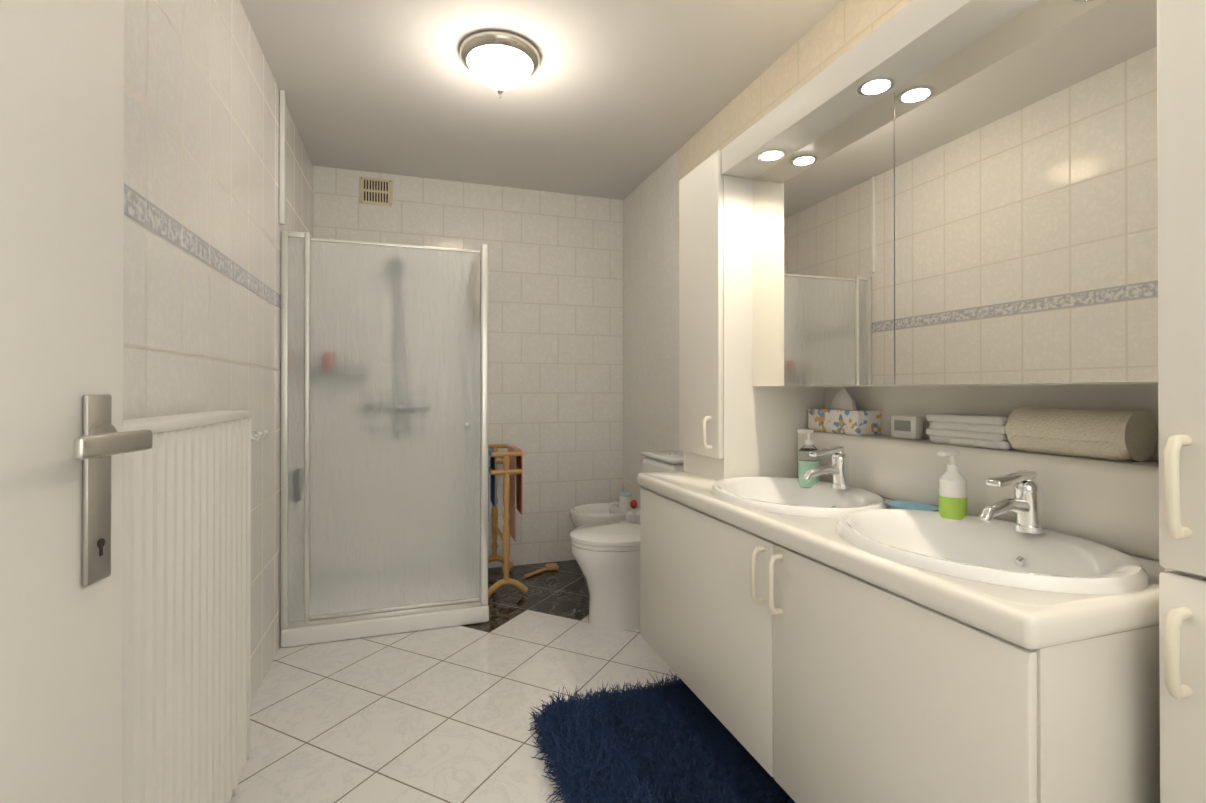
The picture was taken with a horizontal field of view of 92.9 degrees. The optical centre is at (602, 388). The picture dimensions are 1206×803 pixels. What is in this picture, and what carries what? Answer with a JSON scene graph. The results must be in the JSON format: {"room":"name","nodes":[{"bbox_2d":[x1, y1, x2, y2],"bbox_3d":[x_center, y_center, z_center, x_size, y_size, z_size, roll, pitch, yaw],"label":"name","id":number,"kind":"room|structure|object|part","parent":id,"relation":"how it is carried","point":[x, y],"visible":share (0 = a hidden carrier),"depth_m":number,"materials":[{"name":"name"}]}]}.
{"room":"bathroom","nodes":[
{"label":"bathroom","id":0,"kind":"room"},
{"bbox_2d":[123,0,312,703],"bbox_3d":[-1.072,-0.086,1.431,0.001,2.500,4.180,0,0,-18],"label":"wall","id":1,"kind":"structure","parent":0,"point":[203,228],"depth_m":1.71,"materials":[{"name":"tile"}]},
{"bbox_2d":[0,0,152,802],"bbox_3d":[-0.592,0.134,0.387,0.242,2.028,0.796,0,0,-18],"label":"door","id":2,"kind":"structure","parent":1,"relation":"in","point":[66,442],"depth_m":0.67,"materials":[{"name":"paint"}]},
{"bbox_2d":[122,410,250,802],"bbox_3d":[-0.931,0.611,1.212,0.126,1.100,0.938,0,0,-18],"label":"radiator","id":3,"kind":"object","parent":1,"relation":"attached to","point":[186,625],"visible":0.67,"depth_m":1.20,"materials":[{"name":"metal"}]},
{"bbox_2d":[251,430,267,440],"bbox_3d":[-1.264,0.174,2.098,0.052,0.037,0.130,0,0,-18],"label":"hooks","id":4,"kind":"object","parent":1,"relation":"attached to","point":[255,436],"visible":0.79,"depth_m":2.10,"materials":[{"name":"plastic"}]},
{"bbox_2d":[279,90,284,224],"bbox_3d":[-1.433,-1.030,2.562,0.020,0.598,0.024,0,0,-18],"label":"trim","id":5,"kind":"structure","parent":1,"relation":"attached to","point":[282,164],"depth_m":2.55,"materials":[{"name":"plastic"}]},
{"bbox_2d":[226,560,679,802],"bbox_3d":[-0.140,1.165,1.745,2.010,0.001,4.200,0,0,-18],"label":"floor","id":6,"kind":"structure","parent":0,"point":[440,715],"depth_m":2.15,"materials":[{"name":"tile"}]},
{"bbox_2d":[280,230,488,647],"bbox_3d":[-1.143,0.200,3.128,0.927,1.942,0.904,0,0,-18],"label":"shower","id":7,"kind":"object","parent":6,"relation":"on","point":[384,422],"visible":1,"depth_m":2.72,"materials":[{"name":"glass"}]},
{"bbox_2d":[280,578,488,647],"bbox_3d":[-1.146,1.128,3.133,0.927,0.085,0.887,0,0,-18],"label":"tray","id":8,"kind":"object","parent":6,"relation":"on","point":[331,630],"depth_m":2.70,"materials":[{"name":"ceramic"}]},
{"bbox_2d":[488,444,527,597],"bbox_3d":[-0.618,0.758,3.442,0.246,0.812,0.523,0,0,-18],"label":"towel rack","id":9,"kind":"object","parent":6,"relation":"on","point":[511,461],"visible":0.98,"depth_m":3.26,"materials":[{"name":"brown wood"}]},
{"bbox_2d":[523,563,558,577],"bbox_3d":[-0.396,1.157,3.636,0.246,0.028,0.168,0,0,-18],"label":"brush","id":10,"kind":"object","parent":6,"relation":"on","point":[551,566],"visible":0.98,"depth_m":3.67,"materials":[{"name":"brown wood"}]},
{"bbox_2d":[569,487,639,574],"bbox_3d":[0.016,0.904,3.652,0.466,0.537,0.360,0,0,-18],"label":"bidet","id":11,"kind":"object","parent":6,"relation":"on","point":[620,509],"visible":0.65,"depth_m":3.55,"materials":[{"name":"ceramic"}]},
{"bbox_2d":[570,450,683,629],"bbox_3d":[0.154,0.754,2.929,0.661,0.832,0.410,0,0,-18],"label":"toilet","id":12,"kind":"object","parent":6,"relation":"on","point":[606,555],"visible":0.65,"depth_m":2.78,"materials":[{"name":"ceramic"}]},
{"bbox_3d":[0.091,0.743,2.908,0.528,0.059,0.404,0,0,-18],"label":"seat","id":13,"kind":"part","parent":12,"relation":"part of","materials":[{"name":"plastic"}]},
{"bbox_2d":[630,500,636,520],"bbox_3d":[0.181,0.914,3.369,0.089,0.516,0.090,0,0,-18],"label":"toilet brush","id":14,"kind":"object","parent":6,"relation":"on","point":[633,504],"visible":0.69,"depth_m":3.36,"materials":[{"name":"red plastic"}]},
{"bbox_2d":[528,670,795,802],"bbox_3d":[0.222,1.142,1.620,0.610,0.030,1.025,0,0,-18],"label":"rug","id":15,"kind":"object","parent":6,"relation":"on","point":[674,741],"visible":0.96,"depth_m":1.74,"materials":[{"name":"blue fabric"}]},
{"bbox_2d":[313,166,622,567],"bbox_3d":[-0.794,-0.077,3.724,1.970,2.500,0.001,0,0,-18],"label":"wall","id":16,"kind":"structure","parent":0,"point":[555,337],"depth_m":3.85,"materials":[{"name":"tile"}]},
{"bbox_2d":[359,177,392,205],"bbox_3d":[-1.395,-1.208,3.522,0.190,0.164,0.012,0,0,-18],"label":"air vent","id":17,"kind":"object","parent":16,"relation":"in","point":[375,191],"visible":1,"depth_m":3.52,"materials":[{"name":"plastic"}]},
{"bbox_2d":[240,0,842,199],"bbox_3d":[-0.140,-1.335,1.755,2.010,0.001,4.200,0,0,-18],"label":"ceiling","id":18,"kind":"structure","parent":0,"point":[618,99],"depth_m":2.49,"materials":[{"name":"paint"}]},
{"bbox_2d":[459,30,539,97],"bbox_3d":[-0.410,-1.245,2.287,0.316,0.174,0.316,0,0,-18],"label":"ceiling lamp","id":19,"kind":"object","parent":18,"relation":"attached to","point":[499,61],"visible":1,"depth_m":2.21,"materials":[{"name":"white glass"}]},
{"bbox_2d":[623,0,1153,507],"bbox_3d":[0.798,-0.084,2.050,0.001,2.500,4.180,0,0,-18],"label":"wall","id":20,"kind":"structure","parent":0,"point":[651,302],"depth_m":3.34,"materials":[{"name":"tile"}]},
{"bbox_2d":[638,484,1205,802],"bbox_3d":[0.628,0.644,1.554,0.628,0.560,1.430,0,0,-18],"label":"bathroom vanity","id":21,"kind":"object","parent":20,"relation":"attached to","point":[844,686],"depth_m":1.00,"materials":[{"name":"wood"}]},
{"bbox_2d":[637,464,1205,643],"bbox_3d":[0.640,0.339,1.559,0.604,0.050,1.450,0,0,-18],"label":"countertop","id":22,"kind":"structure","parent":21,"relation":"on","point":[1106,613],"depth_m":0.89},
{"bbox_2d":[797,444,852,487],"bbox_3d":[0.658,0.235,1.692,0.161,0.125,0.054,0,0,-18],"label":"faucet","id":23,"kind":"object","parent":22,"relation":"on","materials":[{"name":"silver metal"}]},
{"bbox_2d":[973,468,1052,531],"bbox_3d":[0.831,0.232,1.170,0.161,0.125,0.054,0,0,-18],"label":"faucet","id":24,"kind":"object","parent":22,"relation":"on","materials":[{"name":"silver metal"}]}
]}

